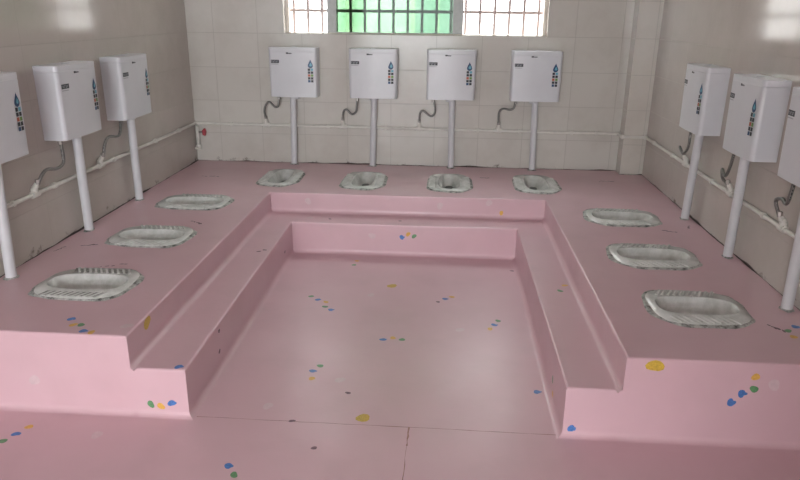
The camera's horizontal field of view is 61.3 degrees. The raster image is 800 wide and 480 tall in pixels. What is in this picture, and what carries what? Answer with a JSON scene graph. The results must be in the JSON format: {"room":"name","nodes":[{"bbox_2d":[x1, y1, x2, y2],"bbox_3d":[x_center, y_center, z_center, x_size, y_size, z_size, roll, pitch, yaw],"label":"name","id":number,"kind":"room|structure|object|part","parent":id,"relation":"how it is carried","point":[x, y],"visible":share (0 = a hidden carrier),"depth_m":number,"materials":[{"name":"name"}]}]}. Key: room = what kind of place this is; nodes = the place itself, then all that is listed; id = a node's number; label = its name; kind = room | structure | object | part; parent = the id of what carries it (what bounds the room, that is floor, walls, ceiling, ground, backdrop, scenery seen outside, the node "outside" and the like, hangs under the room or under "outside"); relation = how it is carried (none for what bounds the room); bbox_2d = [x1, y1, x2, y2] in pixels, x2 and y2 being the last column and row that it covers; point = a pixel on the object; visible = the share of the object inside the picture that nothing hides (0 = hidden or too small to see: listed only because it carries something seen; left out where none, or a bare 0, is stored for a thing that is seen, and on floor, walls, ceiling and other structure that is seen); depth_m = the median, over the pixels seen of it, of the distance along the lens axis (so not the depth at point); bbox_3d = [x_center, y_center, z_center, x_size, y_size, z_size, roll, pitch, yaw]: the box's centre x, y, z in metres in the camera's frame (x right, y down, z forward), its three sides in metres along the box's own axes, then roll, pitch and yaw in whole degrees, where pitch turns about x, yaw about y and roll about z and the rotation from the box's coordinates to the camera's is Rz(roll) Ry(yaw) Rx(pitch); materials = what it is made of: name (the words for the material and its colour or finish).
{"room":"public restroom","nodes":[
{"label":"public restroom","id":0,"kind":"room"},
{"bbox_2d":[0,0,197,276],"bbox_3d":[-2.135,-0.242,1.341,0.200,2.750,8.790,2,19,4],"label":"wall","id":1,"kind":"structure","parent":0,"point":[32,32],"depth_m":4.04,"materials":[{"name":"beige tile"}]},
{"bbox_2d":[131,212,622,441],"bbox_3d":[-0.038,0.294,3.762,1.958,0.218,2.286,2,19,4],"label":"step","id":2,"kind":"structure","parent":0,"point":[178,376],"depth_m":3.45,"materials":[{"name":"pink plastic"}]},
{"bbox_2d":[0,253,799,479],"bbox_3d":[-0.199,1.122,1.661,3.710,0.001,8.790,2,19,4],"label":"floor","id":3,"kind":"structure","parent":0,"point":[353,367],"depth_m":2.82,"materials":[{"name":"pink plastic"}]},
{"bbox_2d":[0,160,799,450],"bbox_3d":[-0.004,0.068,4.207,3.710,0.361,3.276,2,19,4],"label":"raised platform","id":4,"kind":"object","parent":3,"relation":"on","point":[685,386],"visible":0.98,"depth_m":3.13,"materials":[{"name":"pink plastic"}]},
{"bbox_2d":[0,71,28,280],"bbox_3d":[-1.859,-0.259,3.069,0.133,0.956,0.489,2,19,4],"label":"toilet cistern","id":5,"kind":"object","parent":4,"relation":"on","point":[13,140],"visible":1,"depth_m":3.13,"materials":[{"name":"white plastic"}]},
{"bbox_3d":[-1.851,-0.707,2.962,0.132,0.030,0.403,2,19,4],"label":"lid","id":6,"kind":"part","parent":5,"relation":"part of","materials":[{"name":"white plastic"}]},
{"bbox_3d":[-1.853,-0.524,3.024,0.132,0.355,0.403,2,19,4],"label":"tank","id":7,"kind":"part","parent":5,"relation":"part of","materials":[{"name":"white plastic"}]},
{"bbox_2d":[32,61,101,231],"bbox_3d":[-1.812,-0.473,3.700,0.133,0.955,0.592,2,19,4],"label":"toilet cistern","id":8,"kind":"object","parent":4,"relation":"on","point":[67,96],"visible":1,"depth_m":3.62,"materials":[{"name":"white plastic"}]},
{"bbox_3d":[-1.801,-0.938,3.642,0.132,0.030,0.403,2,19,4],"label":"lid","id":9,"kind":"part","parent":8,"relation":"part of","materials":[{"name":"white plastic"}]},
{"bbox_3d":[-1.803,-0.755,3.704,0.132,0.355,0.403,2,19,4],"label":"tank","id":10,"kind":"part","parent":8,"relation":"part of","materials":[{"name":"white plastic"}]},
{"bbox_2d":[28,267,143,300],"bbox_3d":[-1.470,0.235,3.207,0.472,0.089,0.400,2,19,4],"label":"toilet","id":11,"kind":"object","parent":4,"relation":"on","point":[78,284],"visible":1,"depth_m":3.24,"materials":[{"name":"ceramic"}]},
{"bbox_2d":[99,53,151,200],"bbox_3d":[-1.763,-0.696,4.356,0.133,0.955,0.597,2,19,4],"label":"toilet cistern","id":12,"kind":"object","parent":4,"relation":"on","point":[125,81],"visible":1,"depth_m":4.26,"materials":[{"name":"white plastic"}]},
{"bbox_3d":[-1.752,-1.161,4.301,0.132,0.030,0.403,2,19,4],"label":"lid","id":13,"kind":"part","parent":12,"relation":"part of","materials":[{"name":"white plastic"}]},
{"bbox_3d":[-1.754,-0.979,4.363,0.132,0.355,0.403,2,19,4],"label":"tank","id":14,"kind":"part","parent":12,"relation":"part of","materials":[{"name":"white plastic"}]},
{"bbox_2d":[104,225,196,247],"bbox_3d":[-1.415,0.007,3.877,0.472,0.089,0.396,2,19,4],"label":"toilet","id":15,"kind":"object","parent":4,"relation":"on","point":[147,236],"visible":0.92,"depth_m":3.91,"materials":[{"name":"ceramic"}]},
{"bbox_2d":[155,193,233,209],"bbox_3d":[-1.379,-0.227,4.567,0.498,0.089,0.386,2,19,4],"label":"toilet","id":16,"kind":"object","parent":4,"relation":"on","point":[183,201],"visible":0.91,"depth_m":4.60,"materials":[{"name":"ceramic"}]},
{"bbox_2d":[256,169,304,186],"bbox_3d":[-0.915,-0.454,5.249,0.322,0.089,0.580,2,19,4],"label":"toilet","id":17,"kind":"object","parent":4,"relation":"on","point":[277,177],"visible":0.98,"depth_m":5.25,"materials":[{"name":"ceramic"}]},
{"bbox_2d":[339,172,387,189],"bbox_3d":[-0.271,-0.425,5.184,0.347,0.089,0.580,2,19,4],"label":"toilet","id":18,"kind":"object","parent":4,"relation":"on","point":[354,180],"visible":0.97,"depth_m":5.20,"materials":[{"name":"ceramic"}]},
{"bbox_2d":[427,174,472,192],"bbox_3d":[0.379,-0.404,5.144,0.347,0.089,0.590,2,19,4],"label":"toilet","id":19,"kind":"object","parent":4,"relation":"on","point":[448,183],"visible":0.94,"depth_m":5.16,"materials":[{"name":"ceramic"}]},
{"bbox_2d":[512,175,561,193],"bbox_3d":[1.032,-0.394,5.136,0.351,0.089,0.590,2,19,4],"label":"toilet","id":20,"kind":"object","parent":4,"relation":"on","point":[536,184],"visible":0.96,"depth_m":5.15,"materials":[{"name":"ceramic"}]},
{"bbox_2d":[583,208,662,226],"bbox_3d":[1.412,-0.112,4.319,0.484,0.089,0.390,2,19,4],"label":"toilet","id":21,"kind":"object","parent":4,"relation":"on","point":[614,217],"visible":0.88,"depth_m":4.35,"materials":[{"name":"ceramic"}]},
{"bbox_2d":[606,243,702,269],"bbox_3d":[1.356,0.119,3.639,0.484,0.089,0.400,2,19,4],"label":"toilet","id":22,"kind":"object","parent":4,"relation":"on","point":[638,256],"visible":0.99,"depth_m":3.67,"materials":[{"name":"ceramic"}]},
{"bbox_2d":[641,289,754,328],"bbox_3d":[1.312,0.334,3.006,0.452,0.089,0.400,2,19,4],"label":"toilet","id":23,"kind":"object","parent":4,"relation":"on","point":[690,309],"visible":1,"depth_m":3.04,"materials":[{"name":"ceramic"}]},
{"bbox_2d":[678,63,730,219],"bbox_3d":[1.810,-0.598,4.188,0.133,0.956,0.490,2,19,4],"label":"toilet cistern","id":24,"kind":"object","parent":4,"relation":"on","point":[706,85],"visible":1,"depth_m":3.94,"materials":[{"name":"white plastic"}]},
{"bbox_3d":[1.809,-0.832,4.046,0.132,0.355,0.372,2,19,4],"label":"tank","id":25,"kind":"part","parent":24,"relation":"part of","materials":[{"name":"white plastic"}]},
{"bbox_3d":[1.811,-1.014,3.984,0.132,0.030,0.372,2,19,4],"label":"lid","id":26,"kind":"part","parent":24,"relation":"part of","materials":[{"name":"white plastic"}]},
{"bbox_2d":[720,73,791,258],"bbox_3d":[1.759,-0.367,3.505,0.133,0.955,0.485,2,19,4],"label":"toilet cistern","id":27,"kind":"object","parent":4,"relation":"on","point":[758,103],"visible":1,"depth_m":3.27,"materials":[{"name":"white plastic"}]},
{"bbox_3d":[1.758,-0.601,3.366,0.132,0.355,0.372,2,19,4],"label":"tank","id":28,"kind":"part","parent":27,"relation":"part of","materials":[{"name":"white plastic"}]},
{"bbox_3d":[1.760,-0.783,3.304,0.132,0.030,0.372,2,19,4],"label":"lid","id":29,"kind":"part","parent":27,"relation":"part of","materials":[{"name":"white plastic"}]},
{"bbox_2d":[774,86,799,312],"bbox_3d":[1.714,-0.161,2.897,0.133,0.955,0.468,2,19,4],"label":"toilet cistern","id":30,"kind":"object","parent":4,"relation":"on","point":[789,165],"visible":1,"depth_m":2.90,"materials":[{"name":"white plastic"}]},
{"bbox_3d":[1.714,-0.397,2.766,0.132,0.355,0.372,2,19,4],"label":"tank","id":31,"kind":"part","parent":30,"relation":"part of","materials":[{"name":"white plastic"}]},
{"bbox_3d":[1.716,-0.579,2.704,0.132,0.030,0.372,2,19,4],"label":"lid","id":32,"kind":"part","parent":30,"relation":"part of","materials":[{"name":"white plastic"}]},
{"bbox_2d":[184,0,634,170],"bbox_3d":[0.130,-1.621,5.463,4.110,2.750,0.200,2,19,4],"label":"wall","id":33,"kind":"structure","parent":0,"point":[229,41],"depth_m":5.51,"materials":[{"name":"beige tile"}]},
{"bbox_2d":[263,47,319,164],"bbox_3d":[-0.896,-1.091,5.543,0.471,0.955,0.133,2,19,4],"label":"toilet cistern","id":34,"kind":"object","parent":33,"relation":"attached to","point":[294,71],"visible":1,"depth_m":5.41,"materials":[{"name":"white plastic"}]},
{"bbox_3d":[-0.849,-1.523,5.393,0.388,0.030,0.132,2,19,4],"label":"lid","id":35,"kind":"part","parent":34,"relation":"part of","materials":[{"name":"white plastic"}]},
{"bbox_3d":[-0.851,-1.341,5.455,0.388,0.355,0.132,2,19,4],"label":"tank","id":36,"kind":"part","parent":34,"relation":"part of","materials":[{"name":"white plastic"}]},
{"bbox_2d":[341,48,398,166],"bbox_3d":[-0.253,-1.069,5.503,0.467,0.955,0.133,2,19,4],"label":"toilet cistern","id":37,"kind":"object","parent":33,"relation":"attached to","point":[373,72],"visible":1,"depth_m":5.36,"materials":[{"name":"white plastic"}]},
{"bbox_3d":[-0.211,-1.320,5.415,0.388,0.355,0.132,2,19,4],"label":"tank","id":38,"kind":"part","parent":37,"relation":"part of","materials":[{"name":"white plastic"}]},
{"bbox_3d":[-0.209,-1.502,5.353,0.388,0.030,0.132,2,19,4],"label":"lid","id":39,"kind":"part","parent":37,"relation":"part of","materials":[{"name":"white plastic"}]},
{"bbox_2d":[7,119,794,238],"bbox_3d":[-0.013,-0.351,3.848,3.718,0.102,3.694,2,19,4],"label":"supply pipe","id":40,"kind":"object","parent":33,"relation":"attached to","point":[782,226],"visible":0.98,"depth_m":4.87,"materials":[{"name":"white plastic"}]},
{"bbox_2d":[195,125,206,149],"bbox_3d":[-1.685,-0.866,5.707,0.092,0.198,0.078,2,19,4],"label":"tap","id":41,"kind":"object","parent":40,"relation":"attached to","point":[198,145],"visible":1,"depth_m":5.70,"materials":[{"name":"metal"}]},
{"bbox_2d":[285,0,548,35],"bbox_3d":[0.123,-2.125,5.293,2.089,0.985,0.060,2,19,4],"label":"window","id":42,"kind":"structure","parent":33,"relation":"in","point":[406,17],"depth_m":5.42,"materials":[{"name":"paint"}]},
{"bbox_2d":[290,0,326,31],"bbox_3d":[-0.745,-1.832,5.525,0.297,0.243,0.022,2,19,4],"label":"bars","id":43,"kind":"object","parent":42,"relation":"in","point":[308,10],"depth_m":5.51,"materials":[{"name":"white metal"}]},
{"bbox_3d":[-0.310,-2.121,5.313,0.545,0.943,0.024,2,19,4],"label":"sash","id":44,"kind":"part","parent":42,"relation":"part of","materials":[{"name":"glass"}]},
{"bbox_3d":[-0.275,-2.107,5.316,0.466,0.903,0.006,2,19,4],"label":"pane","id":45,"kind":"part","parent":42,"relation":"part of","materials":[{"name":"green glass"}]},
{"bbox_3d":[0.193,-2.100,5.311,0.465,0.903,0.006,2,19,4],"label":"pane","id":46,"kind":"part","parent":42,"relation":"part of","materials":[{"name":"green glass"}]},
{"bbox_3d":[0.234,-2.112,5.304,0.554,0.943,0.024,2,19,4],"label":"sash","id":47,"kind":"part","parent":42,"relation":"part of","materials":[{"name":"glass"}]},
{"bbox_2d":[464,0,542,34],"bbox_3d":[0.827,-1.787,5.424,0.621,0.263,0.022,2,19,4],"label":"bars","id":48,"kind":"object","parent":42,"relation":"in","point":[480,12],"depth_m":5.41,"materials":[{"name":"white metal"}]},
{"bbox_2d":[418,49,476,168],"bbox_3d":[0.370,-1.049,5.463,0.453,0.955,0.133,2,19,4],"label":"toilet cistern","id":49,"kind":"object","parent":33,"relation":"attached to","point":[451,73],"visible":1,"depth_m":5.33,"materials":[{"name":"white plastic"}]},
{"bbox_3d":[0.405,-1.300,5.376,0.388,0.355,0.132,2,19,4],"label":"tank","id":50,"kind":"part","parent":49,"relation":"part of","materials":[{"name":"white plastic"}]},
{"bbox_3d":[0.407,-1.482,5.314,0.388,0.030,0.132,2,19,4],"label":"lid","id":51,"kind":"part","parent":49,"relation":"part of","materials":[{"name":"white plastic"}]},
{"bbox_2d":[497,50,562,170],"bbox_3d":[1.024,-1.028,5.422,0.473,0.955,0.133,2,19,4],"label":"toilet cistern","id":52,"kind":"object","parent":33,"relation":"attached to","point":[535,75],"visible":1,"depth_m":5.28,"materials":[{"name":"white plastic"}]},
{"bbox_3d":[1.070,-1.278,5.334,0.388,0.355,0.132,2,19,4],"label":"tank","id":53,"kind":"part","parent":52,"relation":"part of","materials":[{"name":"white plastic"}]},
{"bbox_3d":[1.072,-1.461,5.272,0.388,0.030,0.132,2,19,4],"label":"lid","id":54,"kind":"part","parent":52,"relation":"part of","materials":[{"name":"white plastic"}]},
{"bbox_2d":[616,0,663,174],"bbox_3d":[1.882,-1.680,5.136,0.178,2.390,0.134,2,19,4],"label":"pillar","id":55,"kind":"structure","parent":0,"point":[647,18],"depth_m":5.24,"materials":[{"name":"beige tile"}]},
{"bbox_2d":[0,160,799,310],"bbox_3d":[-0.001,-0.113,4.159,3.710,0.012,3.250,2,19,4],"label":"baseboard","id":56,"kind":"structure","parent":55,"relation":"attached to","point":[690,216],"depth_m":4.53,"materials":[{"name":"pink tile"}]},
{"bbox_2d":[642,0,799,308],"bbox_3d":[1.766,-0.115,1.095,0.200,2.750,8.790,2,19,4],"label":"wall","id":57,"kind":"structure","parent":0,"point":[762,37],"depth_m":3.84,"materials":[{"name":"beige tile"}]},
{"label":"outside","id":58,"kind":"structure","parent":0,"visible":0},
{"bbox_3d":[0.193,0.609,3.369,28.000,0.080,38.000,2,19,4],"label":"yard","id":59,"kind":"structure","parent":58,"visible":0},
{"bbox_2d":[290,0,543,34],"bbox_3d":[0.995,-6.248,12.553,24.000,7.000,4.137,2,19,4],"label":"neighbouring building","id":60,"kind":"structure","parent":59,"relation":"on","point":[472,5],"depth_m":11.35,"materials":[{"name":"paint"}]}
]}

